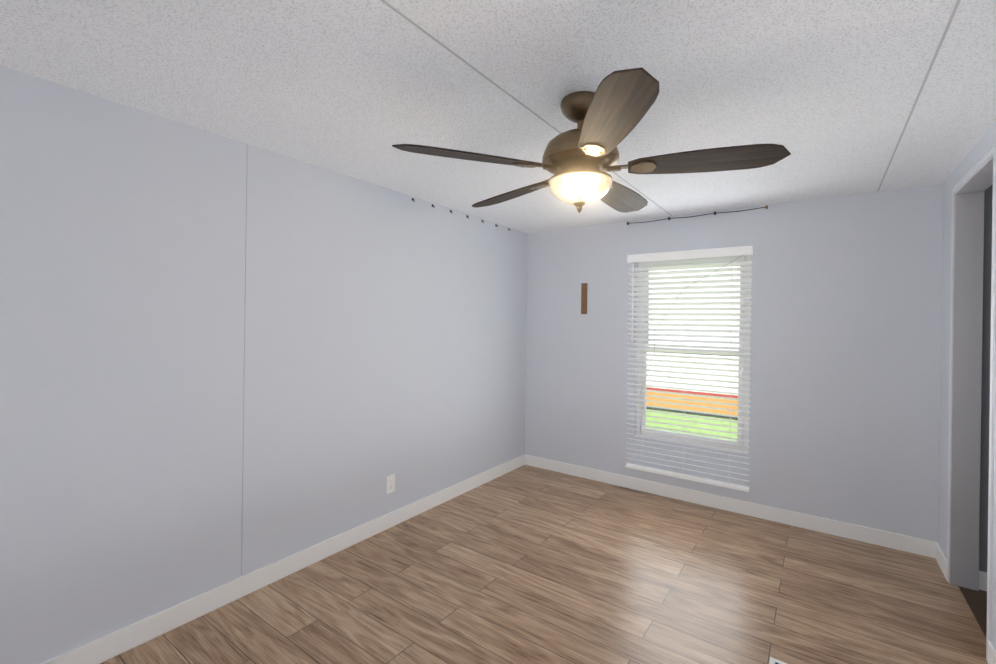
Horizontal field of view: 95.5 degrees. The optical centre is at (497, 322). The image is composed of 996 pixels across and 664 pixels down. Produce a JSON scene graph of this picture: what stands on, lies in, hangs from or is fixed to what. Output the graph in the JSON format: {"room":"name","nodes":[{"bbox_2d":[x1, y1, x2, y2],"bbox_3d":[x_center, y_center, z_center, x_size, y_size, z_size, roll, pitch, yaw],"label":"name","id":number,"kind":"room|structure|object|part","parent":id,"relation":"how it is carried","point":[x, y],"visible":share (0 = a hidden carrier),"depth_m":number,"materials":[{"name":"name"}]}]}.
{"room":"empty bedroom","nodes":[
{"label":"empty bedroom","id":0,"kind":"room"},
{"bbox_2d":[0,65,527,663],"bbox_3d":[-1.324,0.232,2.163,0.100,2.200,5.545,1,0,35],"label":"wall","id":1,"kind":"structure","parent":0,"point":[144,281],"depth_m":2.06,"materials":[{"name":"grey paint"}]},
{"bbox_2d":[241,144,247,575],"bbox_3d":[-1.587,0.179,1.704,0.001,2.100,1.223,1,0,35],"label":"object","id":2,"kind":"structure","parent":1,"relation":"attached to","point":[244,362],"depth_m":2.20,"materials":[{"name":"grey paint"}]},
{"bbox_2d":[41,454,524,663],"bbox_3d":[-1.293,1.285,2.131,0.013,0.096,5.351,1,0,35],"label":"baseboard","id":3,"kind":"structure","parent":1,"relation":"attached to","point":[114,644],"depth_m":2.23,"materials":[{"name":"white wood"}]},
{"bbox_2d":[386,474,394,493],"bbox_3d":[-0.702,1.058,2.960,0.007,0.115,0.070,1,0,35],"label":"electrical outlet plate","id":4,"kind":"object","parent":1,"relation":"attached to","point":[390,483],"visible":1,"depth_m":2.96,"materials":[{"name":"white plastic"}]},
{"bbox_2d":[0,0,995,232],"bbox_3d":[-0.105,-0.901,1.305,3.054,0.100,5.545,1,0,35],"label":"ceiling","id":5,"kind":"structure","parent":0,"point":[824,93],"depth_m":1.59,"materials":[{"name":"white paint"}]},
{"bbox_2d":[412,198,767,230],"bbox_3d":[0.650,-0.816,3.126,1.971,0.030,1.501,1,0,35],"label":"hooks","id":6,"kind":"object","parent":5,"relation":"attached to","point":[668,218],"visible":0.98,"depth_m":3.42,"materials":[{"name":"black plastic"}]},
{"bbox_2d":[392,67,790,212],"bbox_3d":[0.349,-0.630,1.775,1.331,0.430,1.270,1,0,35],"label":"ceiling fan","id":7,"kind":"object","parent":5,"relation":"hanging from","point":[607,116],"visible":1,"depth_m":1.60,"materials":[{"name":"brown wood"}]},
{"bbox_3d":[0.311,-0.493,1.721,0.240,0.084,0.240,1,0,35],"label":"glass","id":8,"kind":"part","parent":7,"relation":"part of","materials":[{"name":"white glass"}]},
{"bbox_2d":[380,0,960,215],"bbox_3d":[0.315,-0.844,1.005,1.244,0.002,5.345,1,0,35],"label":"ceiling seams","id":9,"kind":"object","parent":5,"relation":"attached to","point":[909,116],"depth_m":1.52,"materials":[{"name":"grey"}]},
{"bbox_2d":[100,465,987,663],"bbox_3d":[0.474,1.408,0.871,4.554,0.100,5.545,1,0,35],"label":"floor","id":10,"kind":"structure","parent":0,"point":[525,564],"depth_m":2.24,"materials":[{"name":"laminate"}]},
{"bbox_2d":[769,657,786,663],"bbox_3d":[1.208,1.365,1.681,0.351,0.005,0.145,1,0,35],"label":"floor vent","id":11,"kind":"object","parent":10,"relation":"in","point":[773,661],"visible":1,"depth_m":1.82,"materials":[{"name":"white metal"}]},
{"bbox_2d":[525,183,942,541],"bbox_3d":[1.500,0.271,3.494,2.954,2.200,0.100,1,0,35],"label":"wall","id":12,"kind":"structure","parent":0,"point":[845,341],"depth_m":3.06,"materials":[{"name":"grey paint"}]},
{"bbox_2d":[581,283,586,313],"bbox_3d":[0.748,-0.205,3.951,0.054,0.270,0.034,1,0,35],"label":"plaque","id":13,"kind":"object","parent":12,"relation":"attached to","point":[583,298],"visible":1,"depth_m":3.95,"materials":[{"name":"brown wood"}]},
{"bbox_2d":[635,255,750,454],"bbox_3d":[1.483,0.225,3.490,0.817,1.436,0.082,1,0,35],"label":"window unit","id":14,"kind":"structure","parent":12,"relation":"in","point":[696,261],"depth_m":3.45,"materials":[{"name":"white plastic"}]},
{"bbox_2d":[625,246,753,491],"bbox_3d":[1.417,0.323,3.438,0.889,1.724,0.083,1,0,35],"label":"window blind","id":15,"kind":"object","parent":14,"relation":"attached to","point":[740,251],"visible":1,"depth_m":3.41,"materials":[{"name":"white plastic"}]},
{"bbox_2d":[525,454,944,565],"bbox_3d":[1.426,1.322,3.471,2.824,0.096,0.013,1,0,35],"label":"baseboard","id":16,"kind":"structure","parent":12,"relation":"attached to","point":[919,546],"depth_m":3.17,"materials":[{"name":"white wood"}]},
{"bbox_2d":[938,122,995,648],"bbox_3d":[1.082,0.266,0.448,0.100,2.200,5.345,1,0,35],"label":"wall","id":17,"kind":"structure","parent":0,"point":[980,149],"depth_m":2.50,"materials":[{"name":"grey paint"}]},
{"bbox_2d":[947,144,995,661],"bbox_3d":[2.250,0.332,2.092,0.112,2.100,0.736,1,0,35],"label":"door frame","id":18,"kind":"structure","parent":17,"relation":"attached to","point":[974,183],"depth_m":2.35,"materials":[{"name":"white wood"}]},
{"bbox_2d":[988,640,995,663],"bbox_3d":[0.724,1.313,0.063,0.013,0.096,4.325,1,0,35],"label":"baseboard","id":19,"kind":"structure","parent":17,"relation":"attached to","point":[991,650],"depth_m":1.79,"materials":[{"name":"white wood"}]},
{"bbox_2d":[959,586,986,636],"bbox_3d":[2.533,1.385,1.188,1.570,0.002,1.850,1,0,35],"label":"hall floor","id":20,"kind":"structure","parent":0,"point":[976,601],"depth_m":2.22,"materials":[{"name":"brown wood"}]},
{"bbox_2d":[979,184,992,571],"bbox_3d":[3.130,0.294,1.970,1.470,2.200,0.100,1,0,35],"label":"wall","id":21,"kind":"structure","parent":0,"point":[984,460],"depth_m":2.33,"materials":[{"name":"grey paint"}]},
{"bbox_2d":[979,571,986,590],"bbox_3d":[3.095,1.345,1.916,1.500,0.096,0.010,1,0,35],"label":"baseboard","id":22,"kind":"structure","parent":21,"relation":"attached to","point":[982,575],"depth_m":2.33,"materials":[{"name":"white wood"}]},
{"label":"outside","id":23,"kind":"structure","parent":0,"visible":0},
{"bbox_2d":[646,409,737,440],"bbox_3d":[1.867,1.899,7.131,13.500,0.050,6.235,1,0,35],"label":"grass lawn","id":24,"kind":"structure","parent":23,"point":[692,425],"depth_m":8.36,"materials":[{"name":"green plant"}]},
{"bbox_2d":[646,266,739,419],"bbox_3d":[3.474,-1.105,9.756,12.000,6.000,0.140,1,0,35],"label":"neighbouring house","id":25,"kind":"structure","parent":24,"relation":"on","point":[694,371],"depth_m":9.30,"materials":[{"name":"white"}]}
]}

